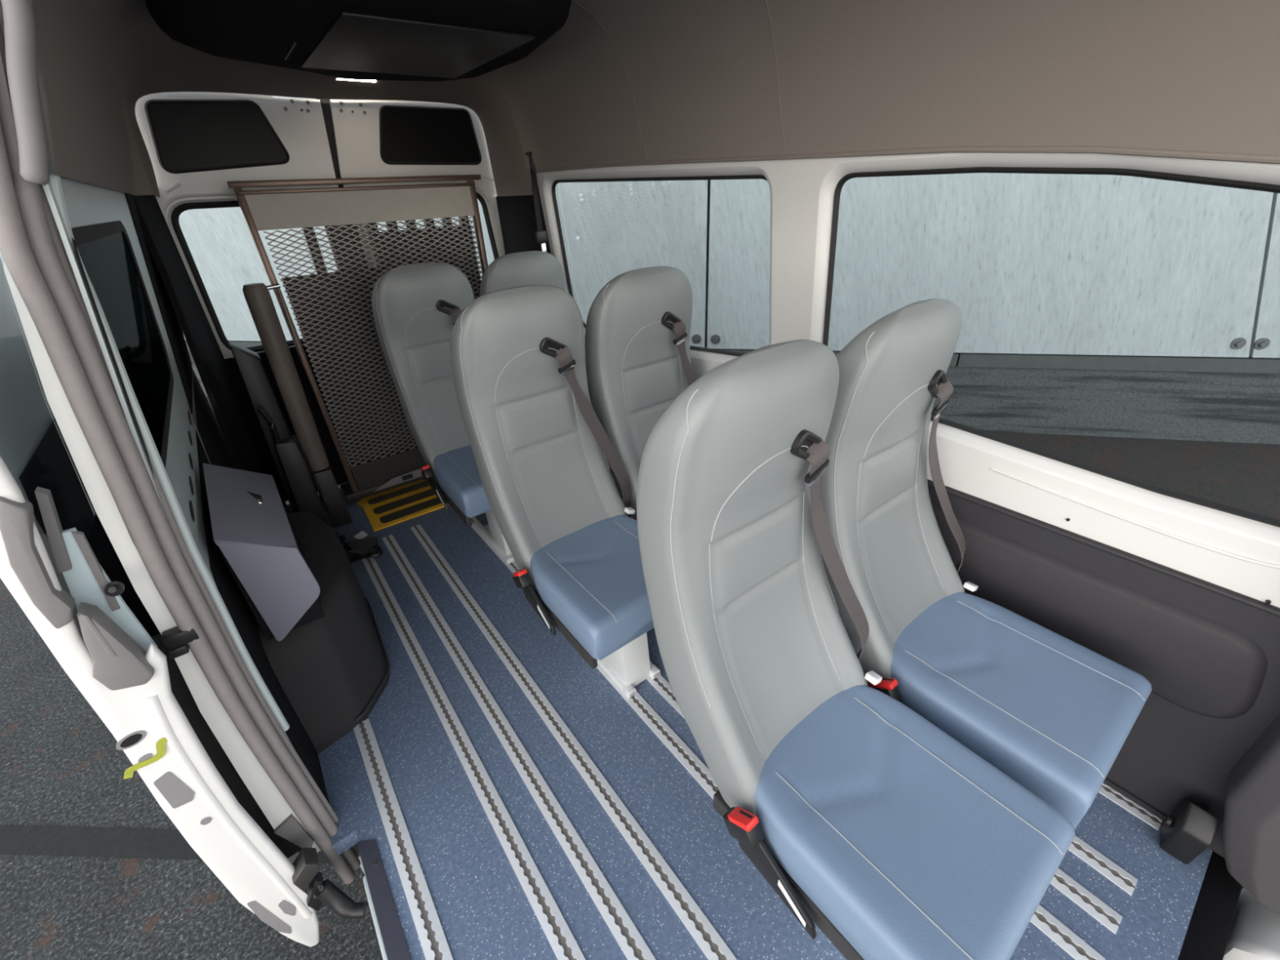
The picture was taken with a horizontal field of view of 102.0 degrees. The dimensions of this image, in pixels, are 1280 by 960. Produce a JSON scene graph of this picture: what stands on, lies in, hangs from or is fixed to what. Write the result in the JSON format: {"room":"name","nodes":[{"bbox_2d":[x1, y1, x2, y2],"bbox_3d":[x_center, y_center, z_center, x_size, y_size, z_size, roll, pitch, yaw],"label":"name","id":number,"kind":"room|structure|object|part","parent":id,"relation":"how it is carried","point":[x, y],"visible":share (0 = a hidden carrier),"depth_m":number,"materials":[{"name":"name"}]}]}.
{"room":"vehicle interior","nodes":[
{"label":"vehicle interior","id":0,"kind":"room"},
{"bbox_2d":[42,176,293,746],"bbox_3d":[-1.231,0.020,1.497,0.139,1.560,1.250,-23,35,-31],"label":"wall","id":1,"kind":"structure","parent":0,"point":[86,204],"depth_m":1.24,"materials":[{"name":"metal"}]},
{"bbox_2d":[0,0,48,185],"bbox_3d":[-0.781,-0.511,0.650,0.093,0.245,0.026,-23,35,-31],"label":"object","id":2,"kind":"object","parent":1,"relation":"attached to","point":[20,28],"visible":1,"depth_m":0.65,"materials":[{"name":"grey plastic"}]},
{"bbox_2d":[71,220,173,478],"bbox_3d":[-1.155,-0.344,1.195,0.068,0.441,0.986,-23,35,-31],"label":"window","id":3,"kind":"structure","parent":1,"relation":"in","point":[105,250],"depth_m":1.10,"materials":[{"name":"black glass"}]},
{"bbox_2d":[0,257,319,946],"bbox_3d":[-1.240,0.209,1.405,0.265,1.837,1.266,-23,35,-31],"label":"door","id":4,"kind":"structure","parent":1,"relation":"in","point":[59,562],"depth_m":0.97,"materials":[{"name":"white paint"}]},
{"bbox_3d":[-0.882,0.253,0.846,0.011,0.102,0.010,-23,35,-31],"label":"latch lever","id":5,"kind":"part","parent":4,"relation":"part of","materials":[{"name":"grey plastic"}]},
{"bbox_3d":[-0.932,0.207,0.886,0.065,0.270,0.010,-23,35,-31],"label":"panel","id":6,"kind":"part","parent":4,"relation":"part of","materials":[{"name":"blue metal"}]},
{"bbox_3d":[-0.913,0.607,1.019,0.039,0.098,0.004,-23,35,-31],"label":"plate","id":7,"kind":"part","parent":4,"relation":"part of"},
{"bbox_2d":[292,847,368,919],"bbox_3d":[-0.783,1.024,1.296,0.161,0.214,0.076,11,32,23],"label":"door hinge","id":8,"kind":"object","parent":4,"relation":"attached to","point":[306,864],"visible":0.97,"depth_m":1.30,"materials":[{"name":"metal"}]},
{"bbox_3d":[-0.827,1.051,1.325,0.051,0.116,0.030,-23,35,-31],"label":"mounting plate","id":9,"kind":"part","parent":8,"relation":"part of","materials":[{"name":"black plastic"}]},
{"bbox_3d":[-0.758,1.071,1.317,0.119,0.109,0.046,4,30,11],"label":"arm","id":10,"kind":"part","parent":8,"relation":"part of","materials":[{"name":"black plastic"}]},
{"bbox_2d":[0,0,360,884],"bbox_3d":[-0.839,0.244,1.053,0.285,1.994,0.095,-23,35,-31],"label":"trim","id":11,"kind":"structure","parent":1,"relation":"attached to","point":[159,554],"depth_m":0.90,"materials":[{"name":"paint"}]},
{"bbox_3d":[-0.886,0.309,1.004,0.053,0.048,0.035,-23,35,-31],"label":"striker plate","id":12,"kind":"part","parent":11,"relation":"part of","materials":[{"name":"black plastic"}]},
{"bbox_3d":[-0.889,0.921,1.337,0.053,0.160,0.008,-23,35,-31],"label":"foot plate","id":13,"kind":"part","parent":11,"relation":"part of","materials":[{"name":"grey plastic"}]},
{"bbox_2d":[124,192,328,802],"bbox_3d":[-1.495,-0.163,1.845,0.160,1.600,2.045,-23,35,-31],"label":"trim","id":14,"kind":"structure","parent":1,"relation":"attached to","point":[228,437],"depth_m":2.04,"materials":[{"name":"grey plastic"}]},
{"bbox_2d":[134,91,348,501],"bbox_3d":[-1.799,-0.852,2.716,0.908,1.930,0.065,-23,35,-31],"label":"door","id":15,"kind":"structure","parent":1,"relation":"in","point":[197,143],"depth_m":2.36,"materials":[{"name":"white paint"}]},
{"bbox_3d":[-1.859,-1.518,2.291,0.474,0.256,0.006,-23,35,-31],"label":"blanked pane","id":16,"kind":"part","parent":15,"relation":"part of","materials":[{"name":"black glass"}]},
{"bbox_3d":[-1.804,-0.345,2.943,0.800,0.825,0.020,-23,35,-31],"label":"trim","id":17,"kind":"part","parent":15,"relation":"part of","materials":[{"name":"black plastic"}]},
{"bbox_2d":[355,843,383,959],"bbox_3d":[-0.469,0.640,2.345,1.750,0.265,3.000,-23,35,-31],"label":"sill","id":18,"kind":"structure","parent":1,"relation":"attached to","point":[359,857],"depth_m":1.57,"materials":[{"name":"metal"}]},
{"bbox_2d":[329,99,505,267],"bbox_3d":[-1.153,-1.127,3.132,0.900,1.945,0.065,-23,35,-31],"label":"door","id":19,"kind":"structure","parent":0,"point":[374,138],"depth_m":2.73,"materials":[{"name":"white paint"}]},
{"bbox_3d":[-1.123,-1.830,2.766,0.527,0.244,0.006,-23,35,-31],"label":"blanked pane","id":20,"kind":"part","parent":19,"relation":"part of","materials":[{"name":"black glass"}]},
{"bbox_2d":[0,0,1279,197],"bbox_3d":[-0.377,-0.979,1.239,1.636,0.660,3.621,-23,35,-31],"label":"ceiling","id":21,"kind":"structure","parent":0,"point":[622,82],"depth_m":1.24,"materials":[{"name":"fabric"}]},
{"bbox_2d":[337,78,376,82],"bbox_3d":[-1.266,-1.786,2.310,0.170,0.014,0.020,-23,35,-31],"label":"recessed light","id":22,"kind":"object","parent":21,"relation":"in","point":[373,81],"visible":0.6,"depth_m":2.32,"materials":[{"name":"white plastic"}]},
{"bbox_2d":[145,0,571,81],"bbox_3d":[-0.814,-1.397,1.572,1.081,0.162,1.261,-23,35,-31],"label":"overhead air conditioner","id":23,"kind":"object","parent":21,"relation":"attached to","point":[390,40],"visible":1,"depth_m":1.43,"materials":[{"name":"black plastic"}]},
{"bbox_2d":[284,481,1212,959],"bbox_3d":[-0.344,0.574,2.120,1.780,0.050,3.580,-23,35,-31],"label":"floor","id":24,"kind":"structure","parent":0,"point":[484,911],"depth_m":1.43,"materials":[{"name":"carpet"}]},
{"bbox_2d":[228,283,352,528],"bbox_3d":[-1.693,-0.304,2.508,0.300,1.212,0.227,-23,35,-31],"label":"lift tower","id":25,"kind":"object","parent":24,"relation":"on","point":[301,463],"visible":0.93,"depth_m":2.46,"materials":[{"name":"metal"}]},
{"bbox_3d":[-1.635,-0.448,2.417,0.112,0.877,0.082,-23,35,-31],"label":"arm","id":26,"kind":"part","parent":25,"relation":"part of"},
{"bbox_3d":[-1.585,-0.703,2.342,0.017,0.340,0.010,-23,35,-31],"label":"rod","id":27,"kind":"part","parent":25,"relation":"part of","materials":[{"name":"silver metal"}]},
{"bbox_2d":[255,511,389,753],"bbox_3d":[-1.177,0.449,1.910,0.296,0.445,0.910,-23,35,-31],"label":"wheel arch cover","id":28,"kind":"object","parent":24,"relation":"on","point":[333,669],"visible":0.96,"depth_m":1.64,"materials":[{"name":"black plastic"}]},
{"bbox_2d":[202,463,324,640],"bbox_3d":[-1.153,0.149,1.591,0.163,0.384,0.624,-23,35,-31],"label":"locker","id":29,"kind":"object","parent":28,"relation":"on","point":[257,540],"visible":1,"depth_m":1.40,"materials":[{"name":"black plastic"}]},
{"bbox_3d":[-1.162,0.059,1.538,0.153,0.174,0.622,-23,35,-31],"label":"lid","id":30,"kind":"part","parent":29,"relation":"part of","materials":[{"name":"grey plastic"}]},
{"bbox_2d":[226,174,488,502],"bbox_3d":[-1.300,-0.771,2.905,1.120,1.590,0.186,-23,35,-31],"label":"lift","id":31,"kind":"object","parent":24,"relation":"on","point":[333,313],"visible":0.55,"depth_m":2.66,"materials":[{"name":"metal"}]},
{"bbox_3d":[-1.683,-0.590,2.608,0.058,1.530,0.050,-23,35,-31],"label":"rail","id":32,"kind":"part","parent":31,"relation":"part of","materials":[{"name":"metal"}]},
{"bbox_3d":[-1.300,-1.335,2.531,1.015,0.141,0.006,-23,35,-31],"label":"plate","id":33,"kind":"part","parent":31,"relation":"part of","materials":[{"name":"grey metal"}]},
{"bbox_3d":[-1.273,-0.746,2.862,0.972,1.210,0.014,-23,35,-31],"label":"panel","id":34,"kind":"part","parent":31,"relation":"part of","materials":[{"name":"metal"}]},
{"bbox_3d":[-1.296,-0.707,2.935,0.965,1.340,0.015,-23,35,-31],"label":"plate","id":35,"kind":"part","parent":31,"relation":"part of","materials":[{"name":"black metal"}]},
{"bbox_3d":[-1.238,-0.165,3.192,0.965,0.150,0.018,-23,35,-31],"label":"plate","id":36,"kind":"part","parent":31,"relation":"part of","materials":[{"name":"metal"}]},
{"bbox_3d":[-0.878,-0.924,3.131,0.046,1.530,0.050,-23,35,-31],"label":"rail","id":37,"kind":"part","parent":31,"relation":"part of","materials":[{"name":"metal"}]},
{"bbox_2d":[335,530,382,564],"bbox_3d":[-1.461,0.331,2.485,0.421,0.125,0.208,-5,29,-4],"label":"harness","id":38,"kind":"object","parent":24,"relation":"on","point":[360,548],"visible":0.48,"depth_m":2.46,"materials":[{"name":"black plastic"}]},
{"bbox_2d":[363,875,387,959],"bbox_3d":[-0.465,1.181,1.066,0.016,0.038,0.800,-23,35,-31],"label":"trim","id":39,"kind":"structure","parent":24,"relation":"attached to","point":[365,882],"depth_m":1.25,"materials":[{"name":"metal"}]},
{"bbox_2d":[356,840,411,959],"bbox_3d":[-0.472,1.127,1.092,0.045,0.006,0.885,-23,35,-31],"label":"plate","id":40,"kind":"object","parent":24,"relation":"on","point":[391,931],"visible":1,"depth_m":1.27,"materials":[{"name":"silver metal"}]},
{"bbox_2d":[355,478,448,531],"bbox_3d":[-1.093,0.026,3.088,1.039,0.012,0.415,-23,35,-31],"label":"plate","id":41,"kind":"object","parent":24,"relation":"on","point":[384,509],"visible":0.54,"depth_m":2.90,"materials":[{"name":"yellow paint"}]},
{"bbox_2d":[353,718,453,959],"bbox_3d":[-0.410,1.108,1.122,0.049,0.005,1.675,-23,35,-31],"label":"rail","id":42,"kind":"object","parent":24,"relation":"on","point":[434,944],"visible":1,"depth_m":1.36,"materials":[{"name":"metal"}]},
{"bbox_2d":[361,557,585,959],"bbox_3d":[-0.552,0.834,1.621,0.049,0.005,2.750,-23,35,-31],"label":"rail","id":43,"kind":"object","parent":24,"relation":"on","point":[562,942],"visible":0.96,"depth_m":1.49,"materials":[{"name":"metal"}]},
{"bbox_2d":[382,534,655,959],"bbox_3d":[-0.454,0.793,1.684,0.049,0.005,2.750,-23,35,-31],"label":"rail","id":44,"kind":"object","parent":24,"relation":"on","point":[618,921],"visible":1,"depth_m":1.50,"materials":[{"name":"metal"}]},
{"bbox_2d":[410,524,737,959],"bbox_3d":[-0.343,0.747,1.756,0.049,0.005,2.750,-23,35,-31],"label":"rail","id":45,"kind":"object","parent":24,"relation":"on","point":[695,922],"visible":1,"depth_m":1.50,"materials":[{"name":"metal"}]},
{"bbox_2d":[484,512,684,718],"bbox_3d":[-0.111,0.596,2.003,0.049,0.005,2.925,-23,35,-31],"label":"rail","id":46,"kind":"object","parent":24,"relation":"on","point":[660,683],"visible":0.04,"depth_m":1.77,"materials":[{"name":"metal"}]},
{"bbox_2d":[470,516,719,799],"bbox_3d":[-0.196,0.631,1.948,0.049,0.005,2.925,-23,35,-31],"label":"rail","id":47,"kind":"object","parent":24,"relation":"on","point":[698,770],"visible":0.28,"depth_m":1.63,"materials":[{"name":"metal"}]},
{"bbox_2d":[371,262,514,564],"bbox_3d":[-0.761,-0.279,2.327,0.511,1.254,0.746,-23,35,-31],"label":"passenger seat","id":48,"kind":"object","parent":47,"relation":"on","point":[416,308],"visible":0.66,"depth_m":2.28,"materials":[{"name":"grey leather"}]},
{"bbox_3d":[-0.879,-0.500,2.363,0.432,0.895,0.388,-23,35,-31],"label":"backrest","id":49,"kind":"part","parent":48,"relation":"part of","materials":[{"name":"grey plastic"}]},
{"bbox_3d":[-0.684,0.019,2.395,0.420,0.054,0.460,-23,35,-31],"label":"seat frame","id":50,"kind":"part","parent":48,"relation":"part of","materials":[{"name":"metal"}]},
{"bbox_2d":[433,444,491,517],"bbox_3d":[-0.674,-0.049,2.337,0.427,0.124,0.485,-23,35,-31],"label":"cushion","id":51,"kind":"object","parent":48,"relation":"on","point":[456,476],"depth_m":2.18,"materials":[{"name":"blue leather"}]},
{"bbox_3d":[-0.714,0.265,2.612,0.075,0.024,0.180,-23,35,-31],"label":"plate","id":52,"kind":"part","parent":48,"relation":"part of","materials":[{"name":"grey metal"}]},
{"bbox_3d":[-0.723,0.300,2.547,0.036,0.028,0.405,-23,35,-31],"label":"foot rail","id":53,"kind":"part","parent":48,"relation":"part of","materials":[{"name":"metal"}]},
{"bbox_3d":[-0.641,0.181,2.442,0.106,0.327,0.194,-23,35,-31],"label":"leg","id":54,"kind":"part","parent":48,"relation":"part of","materials":[{"name":"grey metal"}]},
{"bbox_2d":[449,284,660,698],"bbox_3d":[-0.187,0.066,1.665,0.511,1.254,0.746,-23,35,-31],"label":"passenger seat","id":55,"kind":"object","parent":47,"relation":"on","point":[540,448],"visible":0.94,"depth_m":1.65,"materials":[{"name":"grey leather"}]},
{"bbox_3d":[-0.305,-0.154,1.701,0.432,0.895,0.388,-23,35,-31],"label":"backrest","id":56,"kind":"part","parent":55,"relation":"part of","materials":[{"name":"grey plastic"}]},
{"bbox_3d":[-0.110,0.364,1.733,0.420,0.054,0.460,-23,35,-31],"label":"seat frame","id":57,"kind":"part","parent":55,"relation":"part of","materials":[{"name":"metal"}]},
{"bbox_3d":[-0.232,-0.352,1.664,0.051,0.027,0.007,-23,35,-32],"label":"tongue plate","id":58,"kind":"part","parent":55,"relation":"part of","materials":[{"name":"silver metal"}]},
{"bbox_2d":[530,515,653,660],"bbox_3d":[-0.100,0.296,1.674,0.427,0.124,0.485,-23,35,-31],"label":"cushion","id":59,"kind":"object","parent":55,"relation":"on","point":[587,573],"depth_m":1.56,"materials":[{"name":"blue leather"}]},
{"bbox_3d":[-0.149,0.645,1.885,0.036,0.028,0.405,-23,35,-31],"label":"foot rail","id":60,"kind":"part","parent":55,"relation":"part of","materials":[{"name":"metal"}]},
{"bbox_3d":[-0.067,0.526,1.780,0.106,0.327,0.194,-23,35,-31],"label":"leg","id":61,"kind":"part","parent":55,"relation":"part of","materials":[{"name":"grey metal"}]},
{"bbox_3d":[-0.050,0.613,1.933,0.036,0.028,0.355,-23,35,-31],"label":"foot rail","id":62,"kind":"part","parent":55,"relation":"part of","materials":[{"name":"metal"}]},
{"bbox_2d":[636,339,1075,959],"bbox_3d":[0.388,0.412,1.003,0.511,1.254,0.746,-23,35,-31],"label":"passenger seat","id":63,"kind":"object","parent":47,"relation":"on","point":[876,828],"visible":1,"depth_m":0.96,"materials":[{"name":"grey leather"}]},
{"bbox_3d":[0.269,0.191,1.039,0.432,0.895,0.388,-23,35,-31],"label":"backrest","id":64,"kind":"part","parent":63,"relation":"part of","materials":[{"name":"grey plastic"}]},
{"bbox_3d":[0.464,0.710,1.071,0.420,0.054,0.460,-23,35,-31],"label":"seat frame","id":65,"kind":"part","parent":63,"relation":"part of","materials":[{"name":"metal"}]},
{"bbox_3d":[0.342,-0.007,1.002,0.051,0.027,0.007,-23,35,-32],"label":"tongue plate","id":66,"kind":"part","parent":63,"relation":"part of","materials":[{"name":"silver metal"}]},
{"bbox_2d":[755,684,1075,959],"bbox_3d":[0.474,0.641,1.012,0.427,0.124,0.485,-23,35,-31],"label":"cushion","id":67,"kind":"object","parent":63,"relation":"on","point":[906,842],"depth_m":0.93,"materials":[{"name":"blue leather"}]},
{"bbox_2d":[611,474,1162,830],"bbox_3d":[0.464,0.357,2.377,0.049,0.005,2.925,-23,35,-31],"label":"rail","id":68,"kind":"object","parent":24,"relation":"on","point":[1154,821],"visible":0.06,"depth_m":1.39,"materials":[{"name":"metal"}]},
{"bbox_2d":[1030,904,1105,959],"bbox_3d":[0.097,0.509,2.139,0.049,0.005,2.925,-23,35,-31],"label":"rail","id":69,"kind":"object","parent":24,"relation":"on","point":[1042,919],"visible":0.06,"depth_m":1.16,"materials":[{"name":"metal"}]},
{"bbox_2d":[1050,867,1122,933],"bbox_3d":[0.191,0.470,2.200,0.049,0.005,2.925,-23,35,-31],"label":"rail","id":70,"kind":"object","parent":24,"relation":"on","point":[1083,898],"visible":0.04,"depth_m":1.21,"materials":[{"name":"metal"}]},
{"bbox_2d":[480,250,593,408],"bbox_3d":[-0.378,-0.438,2.576,0.511,1.254,0.746,-23,35,-31],"label":"passenger seat","id":71,"kind":"object","parent":70,"relation":"on","point":[522,268],"visible":0.21,"depth_m":2.42,"materials":[{"name":"grey leather"}]},
{"bbox_2d":[584,266,697,519],"bbox_3d":[0.196,-0.092,1.914,0.511,1.254,0.746,-23,35,-31],"label":"passenger seat","id":72,"kind":"object","parent":70,"relation":"on","point":[638,324],"visible":0.51,"depth_m":1.87,"materials":[{"name":"grey leather"}]},
{"bbox_3d":[0.151,-0.511,1.913,0.051,0.027,0.007,-23,35,-32],"label":"tongue plate","id":73,"kind":"part","parent":72,"relation":"part of","materials":[{"name":"silver metal"}]},
{"bbox_2d":[819,298,1151,829],"bbox_3d":[0.770,0.253,1.251,0.511,1.254,0.746,-23,35,-31],"label":"passenger seat","id":74,"kind":"object","parent":70,"relation":"on","point":[1054,714],"visible":0.88,"depth_m":1.20,"materials":[{"name":"grey leather"}]},
{"bbox_3d":[0.651,0.032,1.288,0.432,0.895,0.388,-23,35,-31],"label":"backrest","id":75,"kind":"part","parent":74,"relation":"part of","materials":[{"name":"grey plastic"}]},
{"bbox_3d":[0.725,-0.166,1.250,0.051,0.027,0.007,-23,35,-32],"label":"tongue plate","id":76,"kind":"part","parent":74,"relation":"part of","materials":[{"name":"silver metal"}]},
{"bbox_2d":[890,591,1151,829],"bbox_3d":[0.856,0.482,1.261,0.427,0.124,0.485,-23,35,-31],"label":"cushion","id":77,"kind":"object","parent":74,"relation":"on","point":[1054,714],"depth_m":1.16,"materials":[{"name":"blue leather"}]},
{"bbox_2d":[1067,835,1137,895],"bbox_3d":[0.284,0.432,2.260,0.049,0.005,2.925,-23,35,-31],"label":"rail","id":78,"kind":"object","parent":24,"relation":"on","point":[1109,869],"visible":0.04,"depth_m":1.27,"materials":[{"name":"metal"}]},
{"bbox_2d":[1160,800,1218,864],"bbox_3d":[1.339,0.849,1.265,0.083,0.156,0.070,-23,35,-31],"label":"anchor","id":79,"kind":"object","parent":24,"relation":"on","point":[1190,828],"visible":1,"depth_m":1.24,"materials":[{"name":"black plastic"}]},
{"bbox_2d":[1177,850,1242,959],"bbox_3d":[1.210,1.406,0.787,1.400,0.317,0.800,-23,35,-31],"label":"trim","id":80,"kind":"structure","parent":24,"relation":"attached to","point":[1208,931],"depth_m":1.19,"materials":[{"name":"black plastic"}]},
{"bbox_2d":[1222,888,1279,959],"bbox_3d":[1.607,1.179,1.030,0.210,0.200,0.625,-23,35,-31],"label":"trim","id":81,"kind":"structure","parent":80,"relation":"attached to","point":[1255,932],"depth_m":1.18,"materials":[{"name":"white paint"}]},
{"bbox_2d":[536,152,1279,608],"bbox_3d":[0.541,-0.568,1.667,0.112,0.937,3.300,-23,35,-31],"label":"wall","id":82,"kind":"structure","parent":0,"point":[1239,554],"depth_m":1.32,"materials":[{"name":"white paint"}]},
{"bbox_2d":[495,183,551,254],"bbox_3d":[-0.637,-0.968,3.198,0.120,1.600,0.598,-23,35,-31],"label":"trim","id":83,"kind":"structure","parent":82,"relation":"attached to","point":[517,215],"depth_m":2.95,"materials":[{"name":"black plastic"}]},
{"bbox_2d":[525,151,547,252],"bbox_3d":[-0.474,-1.155,2.696,0.068,0.939,0.155,-23,35,-31],"label":"belt","id":84,"kind":"object","parent":82,"relation":"attached to","point":[541,236],"visible":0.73,"depth_m":2.62,"materials":[{"name":"black fabric"}]},
{"bbox_3d":[-0.500,-1.198,2.708,0.026,0.070,0.008,-23,35,-31],"label":"tongue plate","id":85,"kind":"part","parent":84,"relation":"part of","materials":[{"name":"silver metal"}]},
{"bbox_2d":[551,174,768,356],"bbox_3d":[0.027,-0.920,2.277,0.084,0.736,1.423,-23,35,-31],"label":"window frame","id":86,"kind":"structure","parent":82,"relation":"in","point":[748,176],"depth_m":2.17,"materials":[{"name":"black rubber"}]},
{"bbox_2d":[585,360,1279,857],"bbox_3d":[0.595,0.125,2.075,0.048,0.695,3.300,-23,35,-31],"label":"trim","id":87,"kind":"structure","parent":82,"relation":"attached to","point":[1209,653],"depth_m":1.27,"materials":[{"name":"black plastic"}]},
{"bbox_2d":[822,167,1279,527],"bbox_3d":[0.978,-0.346,1.183,0.078,0.664,1.277,-23,35,-31],"label":"window","id":88,"kind":"structure","parent":82,"relation":"in","point":[1117,171],"depth_m":1.18,"materials":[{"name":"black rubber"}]},
{"bbox_2d":[1221,713,1279,914],"bbox_3d":[1.498,0.470,0.808,0.145,1.140,0.705,-23,35,-31],"label":"trim","id":89,"kind":"structure","parent":82,"relation":"attached to","point":[1251,832],"depth_m":1.13,"materials":[{"name":"grey plastic"}]},
{"label":"outside","id":90,"kind":"structure","parent":0,"visible":0},
{"bbox_2d":[0,396,1279,959],"bbox_3d":[0.273,1.156,2.262,30.000,0.064,30.000,-23,35,-31],"label":"ground","id":91,"kind":"structure","parent":90,"point":[92,866],"depth_m":2.03,"materials":[{"name":"grey asphalt"}]},
{"bbox_2d":[178,95,1279,444],"bbox_3d":[0.699,-2.759,4.220,21.002,4.800,0.280,4,30,12],"label":"wall","id":92,"kind":"structure","parent":91,"relation":"on","point":[1099,305],"depth_m":4.28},
{"bbox_3d":[-4.516,-3.402,5.071,10.357,4.070,0.050,4,30,12],"label":"cladding panel","id":93,"kind":"part","parent":92,"relation":"part of","materials":[{"name":"grey metal"}]},
{"bbox_3d":[2.637,-2.895,3.550,4.256,4.070,0.050,4,30,12],"label":"cladding panel","id":94,"kind":"part","parent":92,"relation":"part of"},
{"bbox_3d":[6.316,-2.635,2.767,5.797,4.070,0.050,4,30,12],"label":"cladding panel","id":95,"kind":"part","parent":92,"relation":"part of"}
]}

